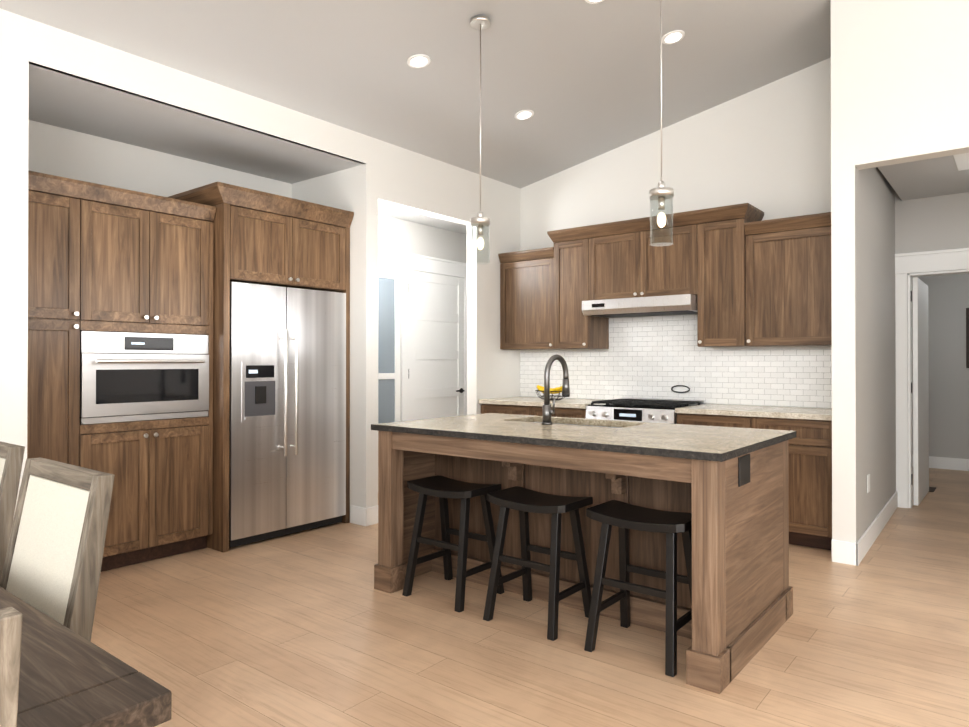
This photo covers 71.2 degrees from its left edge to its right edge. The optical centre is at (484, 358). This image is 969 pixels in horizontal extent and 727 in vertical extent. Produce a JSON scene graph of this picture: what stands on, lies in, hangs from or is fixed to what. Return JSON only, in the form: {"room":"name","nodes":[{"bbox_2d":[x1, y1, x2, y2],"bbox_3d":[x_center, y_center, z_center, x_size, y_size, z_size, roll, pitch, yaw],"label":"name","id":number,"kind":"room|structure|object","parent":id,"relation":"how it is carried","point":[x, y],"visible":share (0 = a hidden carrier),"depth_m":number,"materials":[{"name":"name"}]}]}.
{"room":"kitchen","nodes":[
{"label":"kitchen","id":0,"kind":"room"},
{"bbox_2d":[29,62,362,183],"bbox_3d":[-2.003,-1.567,4.659,0.959,0.100,2.280,0,0,38],"label":"ceiling","id":1,"kind":"structure","parent":0,"point":[69,102],"depth_m":4.48,"materials":[{"name":"grey paint"}]},
{"bbox_2d":[0,9,519,519],"bbox_3d":[-2.404,-0.359,4.268,1.110,3.300,11.300,0,0,38],"label":"wall","id":2,"kind":"structure","parent":0,"point":[394,177],"depth_m":4.97,"materials":[{"name":"white paint"}]},
{"bbox_2d":[378,265,400,422],"bbox_3d":[-0.972,0.195,6.697,0.020,2.220,0.370,0,0,38],"label":"sidelight window","id":3,"kind":"structure","parent":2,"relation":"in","point":[389,297],"depth_m":6.73,"materials":[{"name":"white"}]},
{"bbox_2d":[399,252,466,420],"bbox_3d":[-0.489,0.116,7.272,0.061,2.385,1.140,0,0,38],"label":"pantry door","id":4,"kind":"structure","parent":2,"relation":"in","point":[434,345],"depth_m":7.23,"materials":[{"name":"white wood"}]},
{"bbox_2d":[0,0,830,188],"bbox_3d":[0.457,-2.533,0.921,8.050,1.639,9.600,0,0,38],"label":"ceiling","id":5,"kind":"structure","parent":0,"point":[581,79],"depth_m":4.49,"materials":[{"name":"grey paint"}]},
{"bbox_2d":[407,54,430,67],"bbox_3d":[-0.423,-1.911,4.350,0.153,0.034,0.156,0,0,38],"label":"recessed light","id":6,"kind":"object","parent":5,"relation":"in","point":[419,61],"visible":1,"depth_m":4.34,"materials":[{"name":"white plastic"}]},
{"bbox_2d":[470,16,489,264],"bbox_3d":[-0.024,-1.281,4.004,0.120,1.441,0.120,0,0,38],"label":"pendant light","id":7,"kind":"object","parent":5,"relation":"hanging from","point":[480,220],"visible":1,"depth_m":3.99,"materials":[{"name":"clear glass"}]},
{"bbox_2d":[514,110,533,119],"bbox_3d":[0.310,-1.903,5.288,0.153,0.034,0.156,0,0,38],"label":"recessed light","id":8,"kind":"object","parent":5,"relation":"in","point":[523,114],"visible":1,"depth_m":5.28,"materials":[{"name":"white plastic"}]},
{"bbox_2d":[585,0,603,3],"bbox_3d":[0.656,-2.117,3.941,0.153,0.034,0.156,0,0,38],"label":"recessed light","id":9,"kind":"object","parent":5,"relation":"in","point":[593,1],"visible":1,"depth_m":3.99,"materials":[{"name":"white plastic"}]},
{"bbox_2d":[649,0,673,246],"bbox_3d":[0.863,-1.385,3.300,0.120,1.660,0.120,0,0,38],"label":"pendant light","id":10,"kind":"object","parent":5,"relation":"hanging from","point":[661,193],"visible":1,"depth_m":3.29,"materials":[{"name":"clear glass"}]},
{"bbox_2d":[662,30,684,44],"bbox_3d":[1.254,-2.136,4.500,0.153,0.034,0.156,0,0,38],"label":"recessed light","id":11,"kind":"object","parent":5,"relation":"in","point":[673,37],"visible":0.98,"depth_m":4.49,"materials":[{"name":"white plastic"}]},
{"bbox_2d":[378,214,466,420],"bbox_3d":[-0.494,-0.340,7.440,0.150,3.300,3.957,0,0,38],"label":"wall","id":12,"kind":"structure","parent":0,"point":[396,236],"depth_m":7.02,"materials":[{"name":"grey paint"}]},
{"bbox_2d":[378,204,466,234],"bbox_3d":[-0.138,-1.452,7.100,0.840,0.080,3.857,0,0,38],"label":"ceiling","id":13,"kind":"structure","parent":0,"point":[397,213],"depth_m":6.88,"materials":[{"name":"grey paint"}]},
{"bbox_2d":[91,468,968,726],"bbox_3d":[1.321,1.312,2.829,9.300,0.060,13.900,0,0,38],"label":"floor","id":14,"kind":"structure","parent":0,"point":[313,627],"depth_m":3.01,"materials":[{"name":"brown wood"}]},
{"bbox_2d":[0,607,22,726],"bbox_3d":[-0.850,0.770,0.701,0.551,1.000,0.470,0,0,38],"label":"chair","id":15,"kind":"object","parent":14,"relation":"on","point":[11,619],"visible":1,"depth_m":0.71,"materials":[{"name":"brown wood"}]},
{"bbox_2d":[0,441,24,580],"bbox_3d":[-1.806,0.778,2.064,0.470,1.000,0.551,0,0,38],"label":"chair","id":16,"kind":"object","parent":14,"relation":"on","point":[11,458],"visible":0.96,"depth_m":2.11,"materials":[{"name":"brown wood"}]},
{"bbox_2d":[0,457,114,641],"bbox_3d":[-1.231,0.775,1.530,0.470,1.000,0.551,0,0,38],"label":"chair","id":17,"kind":"object","parent":14,"relation":"on","point":[53,558],"visible":0.5,"depth_m":1.65,"materials":[{"name":"brown wood"}]},
{"bbox_2d":[0,587,171,726],"bbox_3d":[-1.701,0.894,1.356,2.305,0.760,1.024,0,0,38],"label":"dining table","id":18,"kind":"object","parent":14,"relation":"on","point":[68,677],"visible":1,"depth_m":1.06,"materials":[{"name":"brown wood"}]},
{"bbox_2d":[27,170,215,571],"bbox_3d":[-2.442,0.134,4.304,0.689,2.315,1.177,0,0,38],"label":"tall cabinet","id":19,"kind":"object","parent":14,"relation":"on","point":[103,258],"visible":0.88,"depth_m":4.12,"materials":[{"name":"brown wood"}]},
{"bbox_2d":[80,331,208,424],"bbox_3d":[-2.277,0.115,4.379,0.586,0.543,0.783,0,0,38],"label":"wall oven","id":20,"kind":"object","parent":19,"relation":"in","point":[125,377],"visible":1,"depth_m":4.19,"materials":[{"name":"silver metal"}]},
{"bbox_2d":[168,181,353,552],"bbox_3d":[-1.707,0.071,5.124,0.819,2.450,1.157,0,0,38],"label":"tall cabinet","id":21,"kind":"object","parent":14,"relation":"on","point":[263,238],"visible":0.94,"depth_m":4.71,"materials":[{"name":"brown wood"}]},
{"bbox_2d":[229,281,345,547],"bbox_3d":[-1.639,0.383,5.119,0.772,1.795,0.981,0,0,38],"label":"fridge","id":22,"kind":"object","parent":14,"relation":"on","point":[287,439],"visible":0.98,"depth_m":4.86,"materials":[{"name":"silver metal"}]},
{"bbox_2d":[402,475,503,612],"bbox_3d":[-0.169,0.983,3.697,0.460,0.610,0.379,0,0,38],"label":"stool","id":23,"kind":"object","parent":14,"relation":"on","point":[443,488],"visible":0.98,"depth_m":3.67,"materials":[{"name":"black wood"}]},
{"bbox_2d":[483,486,592,640],"bbox_3d":[0.270,0.981,3.347,0.460,0.610,0.379,0,0,38],"label":"stool","id":24,"kind":"object","parent":14,"relation":"on","point":[524,501],"visible":1,"depth_m":3.32,"materials":[{"name":"black wood"}]},
{"bbox_2d":[479,397,599,417],"bbox_3d":[0.598,0.842,6.222,1.136,0.920,0.678,0,0,38],"label":"base cabinet","id":25,"kind":"object","parent":14,"relation":"on","point":[570,408],"visible":0.08,"depth_m":6.02,"materials":[{"name":"brown wood"}]},
{"bbox_2d":[535,385,564,399],"bbox_3d":[0.617,0.315,6.232,0.319,0.134,0.308,0,0,38],"label":"fruit bowl","id":26,"kind":"object","parent":25,"relation":"on","point":[556,390],"visible":0.67,"depth_m":6.17,"materials":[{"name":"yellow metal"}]},
{"bbox_2d":[371,429,792,693],"bbox_3d":[0.468,0.843,3.596,1.935,0.887,1.057,0,0,38],"label":"kitchen island","id":27,"kind":"object","parent":14,"relation":"on","point":[741,606],"depth_m":3.25,"materials":[{"name":"wood"}]},
{"bbox_2d":[371,413,795,460],"bbox_3d":[0.468,0.383,3.600,1.963,0.032,1.086,0,0,38],"label":"island countertop","id":28,"kind":"structure","parent":27,"relation":"on","point":[644,439],"depth_m":3.29,"materials":[{"name":"beige stone"}]},
{"bbox_2d":[542,354,569,424],"bbox_3d":[0.419,0.172,3.830,0.091,0.390,0.253,0,0,38],"label":"faucet","id":29,"kind":"object","parent":28,"relation":"on","point":[547,411],"visible":1,"depth_m":3.76,"materials":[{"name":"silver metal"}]},
{"bbox_2d":[738,454,749,486],"bbox_3d":[1.098,0.471,2.856,0.005,0.122,0.145,0,0,38],"label":"outlet","id":30,"kind":"object","parent":27,"relation":"attached to","point":[743,470],"visible":1,"depth_m":2.84,"materials":[{"name":"black plastic"}]},
{"bbox_2d":[584,500,691,676],"bbox_3d":[0.716,0.979,2.993,0.460,0.610,0.379,0,0,38],"label":"stool","id":31,"kind":"object","parent":14,"relation":"on","point":[623,517],"visible":0.85,"depth_m":2.96,"materials":[{"name":"black wood"}]},
{"bbox_2d":[585,397,704,423],"bbox_3d":[1.327,0.824,5.602,0.764,0.950,0.717,0,0,38],"label":"range","id":32,"kind":"object","parent":14,"relation":"on","point":[654,410],"visible":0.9,"depth_m":5.41,"materials":[{"name":"silver metal"}]},
{"bbox_2d":[675,404,831,550],"bbox_3d":[2.083,0.835,5.041,1.106,0.920,0.678,0,0,38],"label":"base cabinet","id":33,"kind":"object","parent":14,"relation":"on","point":[810,480],"visible":0.4,"depth_m":4.61,"materials":[{"name":"brown wood"}]},
{"bbox_2d":[929,487,935,491],"bbox_3d":[4.404,1.302,6.754,0.160,0.006,0.280,0,0,38],"label":"floor vent","id":34,"kind":"object","parent":14,"relation":"in","point":[931,489],"visible":0.29,"depth_m":6.71,"materials":[{"name":"metal"}]},
{"bbox_2d":[520,58,831,408],"bbox_3d":[1.588,-0.599,5.963,3.030,3.800,0.120,0,0,38],"label":"wall","id":35,"kind":"structure","parent":0,"point":[766,149],"depth_m":5.61,"materials":[{"name":"white paint"}]},
{"bbox_2d":[498,248,545,349],"bbox_3d":[0.505,-0.541,6.520,0.629,0.910,0.346,0,0,38],"label":"upper cabinet","id":36,"kind":"object","parent":35,"relation":"attached to","point":[522,273],"depth_m":6.42,"materials":[{"name":"brown wood"}]},
{"bbox_2d":[546,227,608,349],"bbox_3d":[0.887,-0.612,6.202,0.485,1.048,0.370,0,0,38],"label":"upper cabinet","id":37,"kind":"object","parent":35,"relation":"attached to","point":[570,263],"depth_m":6.07,"materials":[{"name":"brown wood"}]},
{"bbox_2d":[594,215,685,299],"bbox_3d":[1.411,-0.819,5.786,0.975,0.638,0.370,0,0,38],"label":"upper cabinet","id":38,"kind":"object","parent":35,"relation":"attached to","point":[626,265],"depth_m":5.64,"materials":[{"name":"brown wood"}]},
{"bbox_2d":[582,294,696,317],"bbox_3d":[1.369,-0.434,5.731,0.967,0.126,0.490,0,0,38],"label":"range hood","id":39,"kind":"object","parent":38,"relation":"attached to","point":[682,304],"visible":0.81,"depth_m":5.54,"materials":[{"name":"silver metal"}]},
{"bbox_2d":[520,314,831,407],"bbox_3d":[1.548,-0.056,5.909,3.026,0.868,0.008,0,0,38],"label":"tile backsplash","id":40,"kind":"structure","parent":35,"relation":"attached to","point":[658,357],"depth_m":5.81,"materials":[{"name":"white tile"}]},
{"bbox_2d":[671,385,689,392],"bbox_3d":[1.678,0.262,5.790,0.169,0.070,0.012,0,0,38],"label":"outlet","id":41,"kind":"object","parent":40,"relation":"attached to","point":[683,388],"visible":1,"depth_m":5.79,"materials":[{"name":"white plastic"}]},
{"bbox_2d":[686,203,765,346],"bbox_3d":[1.936,-0.617,5.368,0.485,1.048,0.370,0,0,38],"label":"upper cabinet","id":42,"kind":"object","parent":35,"relation":"attached to","point":[746,274],"depth_m":5.22,"materials":[{"name":"brown wood"}]},
{"bbox_2d":[754,212,831,346],"bbox_3d":[2.354,-0.550,5.051,0.684,0.910,0.346,0,0,38],"label":"upper cabinet","id":43,"kind":"object","parent":35,"relation":"attached to","point":[792,257],"depth_m":4.92,"materials":[{"name":"brown wood"}]},
{"bbox_2d":[831,0,895,542],"bbox_3d":[2.970,-0.604,5.158,0.135,3.800,2.260,0,0,38],"label":"wall","id":44,"kind":"structure","parent":0,"point":[863,321],"depth_m":4.31,"materials":[{"name":"grey paint"}]},
{"bbox_2d":[867,474,869,492],"bbox_3d":[2.624,0.853,4.619,0.006,0.120,0.080,0,0,38],"label":"outlet","id":45,"kind":"object","parent":44,"relation":"attached to","point":[868,483],"visible":1,"depth_m":4.60,"materials":[{"name":"white plastic"}]},
{"bbox_2d":[856,491,897,565],"bbox_3d":[2.959,1.226,5.058,0.068,0.140,2.134,0,0,38],"label":"baseboard","id":46,"kind":"structure","parent":44,"relation":"attached to","point":[868,538],"depth_m":4.81,"materials":[{"name":"white wood"}]},
{"bbox_2d":[854,0,968,169],"bbox_3d":[4.174,-1.018,2.843,4.635,4.600,0.130,0,0,38],"label":"wall","id":47,"kind":"structure","parent":0,"point":[911,62],"depth_m":4.05,"materials":[{"name":"white paint"}]},
{"bbox_2d":[878,155,968,200],"bbox_3d":[3.509,-1.426,4.741,1.235,0.080,2.010,0,0,38],"label":"ceiling","id":48,"kind":"structure","parent":0,"point":[934,177],"depth_m":5.20,"materials":[{"name":"grey paint"}]},
{"bbox_2d":[953,153,968,170],"bbox_3d":[3.519,-1.384,4.484,0.660,0.008,0.700,0,0,38],"label":"ceiling light","id":49,"kind":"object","parent":48,"relation":"attached to","point":[962,161],"depth_m":4.73,"materials":[{"name":"white plastic"}]},
{"bbox_2d":[895,192,968,368],"bbox_3d":[4.200,-0.102,5.544,1.422,2.800,0.120,0,0,38],"label":"wall","id":50,"kind":"structure","parent":0,"point":[932,223],"depth_m":5.78,"materials":[{"name":"grey paint"}]},
{"bbox_2d":[911,291,911,484],"bbox_3d":[3.728,0.256,5.904,0.004,1.690,0.040,0,0,38],"label":"hall doorway hinge","id":51,"kind":"structure","parent":50,"relation":"attached to","point":[911,390],"depth_m":5.89,"materials":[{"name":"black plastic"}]},
{"bbox_2d":[913,277,928,505],"bbox_3d":[4.059,0.291,6.286,0.038,2.007,0.860,0,0,38],"label":"hall door","id":52,"kind":"structure","parent":50,"relation":"in","point":[920,404],"depth_m":6.09,"materials":[{"name":"white wood"}]},
{"bbox_2d":[895,248,968,507],"bbox_3d":[4.085,0.191,5.611,1.149,2.215,0.156,0,0,38],"label":"trim","id":53,"kind":"structure","parent":50,"relation":"attached to","point":[930,263],"depth_m":5.88,"materials":[{"name":"white wood"}]},
{"bbox_2d":[912,273,968,458],"bbox_3d":[5.961,-0.089,7.708,3.500,2.800,0.100,0,0,38],"label":"wall","id":54,"kind":"structure","parent":0,"point":[948,299],"depth_m":8.01,"materials":[{"name":"grey paint"}]},
{"bbox_2d":[929,456,968,470],"bbox_3d":[5.926,1.241,7.656,3.300,0.140,0.014,0,0,38],"label":"baseboard","id":55,"kind":"structure","parent":54,"relation":"attached to","point":[961,464],"depth_m":7.99,"materials":[{"name":"white wood"}]},
{"bbox_2d":[966,308,968,367],"bbox_3d":[5.840,-0.239,7.718,0.560,0.700,0.031,0,0,38],"label":"framed picture","id":56,"kind":"object","parent":54,"relation":"attached to","point":[967,337],"visible":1,"depth_m":7.88,"materials":[{"name":"brown wood"}]}
]}

